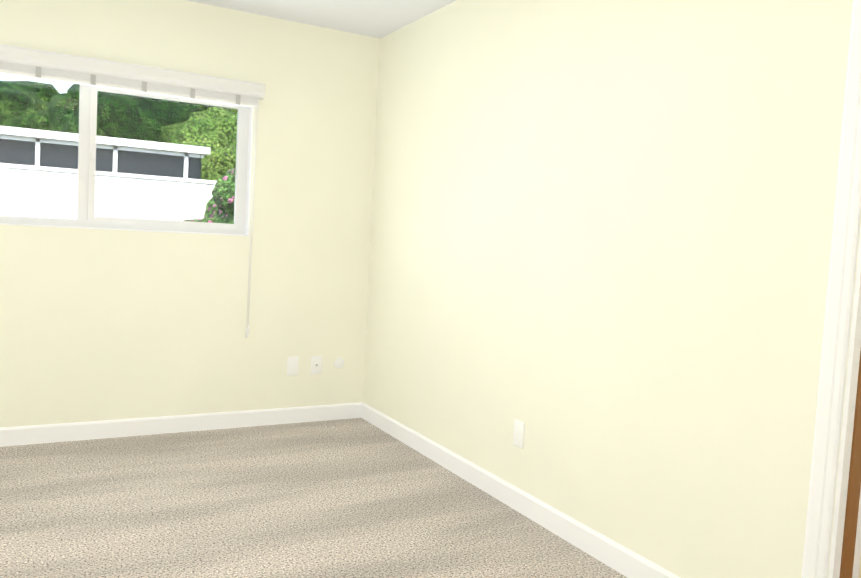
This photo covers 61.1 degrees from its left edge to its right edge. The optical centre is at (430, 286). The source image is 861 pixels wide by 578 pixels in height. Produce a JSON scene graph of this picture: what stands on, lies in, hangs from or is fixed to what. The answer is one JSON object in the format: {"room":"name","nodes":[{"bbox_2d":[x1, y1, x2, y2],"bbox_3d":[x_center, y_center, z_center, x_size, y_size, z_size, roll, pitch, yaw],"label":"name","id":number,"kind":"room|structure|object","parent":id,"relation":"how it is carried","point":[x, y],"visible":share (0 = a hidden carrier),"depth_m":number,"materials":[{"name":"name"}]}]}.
{"room":"empty bedroom","nodes":[
{"label":"empty bedroom","id":0,"kind":"room"},
{"bbox_2d":[0,0,379,427],"bbox_3d":[-1.865,-0.384,3.971,3.550,2.440,0.150,1,4,-29],"label":"wall","id":1,"kind":"structure","parent":0,"point":[100,324],"depth_m":4.24,"materials":[{"name":"beige paint"}]},
{"bbox_2d":[0,76,248,234],"bbox_3d":[-1.857,-0.722,3.971,1.726,0.815,0.072,1,4,-29],"label":"bedroom window","id":2,"kind":"structure","parent":1,"relation":"in","point":[86,156],"depth_m":4.02,"materials":[{"name":"clear glass"}]},
{"bbox_2d":[0,107,253,235],"bbox_3d":[-1.827,-0.717,3.916,1.726,0.815,0.079,1,4,-29],"label":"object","id":3,"kind":"object","parent":1,"relation":"attached to","point":[249,166],"visible":0.56,"depth_m":4.31,"materials":[{"name":"white wood"}]},
{"bbox_2d":[0,44,265,99],"bbox_3d":[-1.764,-1.146,3.826,1.806,0.080,0.074,1,4,-29],"label":"window valance","id":4,"kind":"object","parent":1,"relation":"attached to","point":[53,60],"visible":0.94,"depth_m":3.88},
{"bbox_2d":[0,62,258,107],"bbox_3d":[-1.773,-1.090,3.833,1.753,0.075,0.054,1,4,-29],"label":"blind stack","id":5,"kind":"object","parent":4,"relation":"hanging from","point":[36,72],"visible":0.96,"depth_m":3.89,"materials":[{"name":"white plastic"}]},
{"bbox_2d":[245,107,257,337],"bbox_3d":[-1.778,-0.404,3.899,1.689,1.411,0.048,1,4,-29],"label":"cords","id":6,"kind":"object","parent":4,"relation":"hanging from","point":[247,332],"visible":0.92,"depth_m":4.31,"materials":[{"name":"white plastic"}]},
{"bbox_2d":[0,403,359,446],"bbox_3d":[-1.862,0.790,3.994,3.250,0.098,0.013,1,4,-29],"label":"baseboard","id":7,"kind":"structure","parent":1,"relation":"attached to","point":[77,431],"depth_m":4.19,"materials":[{"name":"white wood"}]},
{"bbox_2d":[287,357,298,375],"bbox_3d":[-0.855,0.496,4.527,0.072,0.116,0.008,1,4,-29],"label":"outlet","id":8,"kind":"object","parent":1,"relation":"attached to","point":[292,365],"visible":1,"depth_m":4.52,"materials":[{"name":"white plastic"}]},
{"bbox_2d":[311,356,321,373],"bbox_3d":[-0.718,0.498,4.599,0.072,0.116,0.016,1,4,-29],"label":"outlet plate","id":9,"kind":"object","parent":1,"relation":"attached to","point":[316,364],"visible":1,"depth_m":4.60,"materials":[{"name":"white plastic"}]},
{"bbox_2d":[334,358,343,368],"bbox_3d":[-0.584,0.495,4.677,0.070,0.070,0.008,1,4,-29],"label":"electrical outlet cover","id":10,"kind":"object","parent":1,"relation":"attached to","point":[338,363],"visible":1,"depth_m":4.67,"materials":[{"name":"white plastic"}]},
{"bbox_2d":[0,418,626,577],"bbox_3d":[-0.795,1.097,1.885,3.430,0.120,5.070,1,4,-29],"label":"floor","id":11,"kind":"structure","parent":0,"point":[353,498],"depth_m":3.09,"materials":[{"name":"carpet"}]},
{"bbox_2d":[187,0,455,37],"bbox_3d":[-0.607,-1.452,1.743,3.550,0.120,5.070,1,4,-29],"label":"ceiling","id":12,"kind":"structure","parent":0,"point":[377,18],"depth_m":4.12,"materials":[{"name":"white paint"}]},
{"bbox_2d":[363,0,860,577],"bbox_3d":[0.860,-0.147,2.598,0.120,2.440,4.920,1,4,-29],"label":"wall","id":13,"kind":"structure","parent":0,"point":[601,234],"depth_m":2.73,"materials":[{"name":"beige paint"}]},
{"bbox_2d":[513,420,524,448],"bbox_3d":[0.396,0.664,3.275,0.008,0.116,0.072,1,4,-29],"label":"outlet","id":14,"kind":"object","parent":13,"relation":"attached to","point":[518,435],"visible":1,"depth_m":3.27,"materials":[{"name":"white plastic"}]},
{"bbox_2d":[360,402,679,577],"bbox_3d":[0.303,0.943,3.428,0.013,0.098,3.058,1,4,-29],"label":"baseboard","id":15,"kind":"structure","parent":13,"relation":"attached to","point":[619,558],"depth_m":3.19,"materials":[{"name":"white wood"}]},
{"bbox_2d":[801,0,860,577],"bbox_3d":[1.380,0.134,1.638,0.141,2.062,0.961,1,4,-29],"label":"door frame","id":16,"kind":"structure","parent":13,"relation":"attached to","point":[837,318],"depth_m":1.99,"materials":[{"name":"white wood"}]},
{"bbox_2d":[839,351,860,577],"bbox_3d":[1.010,0.102,2.320,0.048,1.972,0.766,1,4,-29],"label":"pocket door","id":17,"kind":"structure","parent":13,"relation":"in","point":[850,524],"depth_m":2.01,"materials":[{"name":"brown wood"}]},
{"bbox_2d":[858,555,860,577],"bbox_3d":[2.737,-0.076,3.017,3.570,2.440,0.120,1,4,-29],"label":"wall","id":18,"kind":"structure","parent":0,"point":[859,576],"depth_m":2.26,"materials":[{"name":"beige paint"}]},
{"label":"outside","id":19,"kind":"structure","parent":0,"visible":0},
{"bbox_3d":[-1.953,-0.081,22.154,100.000,0.100,100.000,1,4,-29],"label":"ground","id":20,"kind":"structure","parent":19,"visible":0},
{"bbox_2d":[0,126,209,178],"bbox_3d":[-8.788,-1.322,12.726,9.050,2.910,2.600,1,4,-29],"label":"neighboring building","id":21,"kind":"structure","parent":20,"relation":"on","point":[106,146],"depth_m":12.96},
{"bbox_2d":[0,163,216,220],"bbox_3d":[-1.845,-0.492,11.739,22.042,2.120,0.050,1,4,-29],"label":"fence","id":22,"kind":"object","parent":20,"relation":"on","point":[65,197],"depth_m":10.16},
{"bbox_2d":[0,81,237,180],"bbox_3d":[-5.997,-5.894,25.872,28.200,11.640,19.283,1,4,-29],"label":"trees","id":23,"kind":"object","parent":20,"relation":"on","point":[220,119],"depth_m":18.20,"materials":[{"name":"green plant"}]},
{"bbox_2d":[183,167,235,223],"bbox_3d":[-1.550,-0.790,9.896,3.874,2.991,2.672,1,4,-29],"label":"bush","id":24,"kind":"object","parent":20,"relation":"on","point":[224,188],"depth_m":8.91,"materials":[{"name":"green plant"}]}
]}

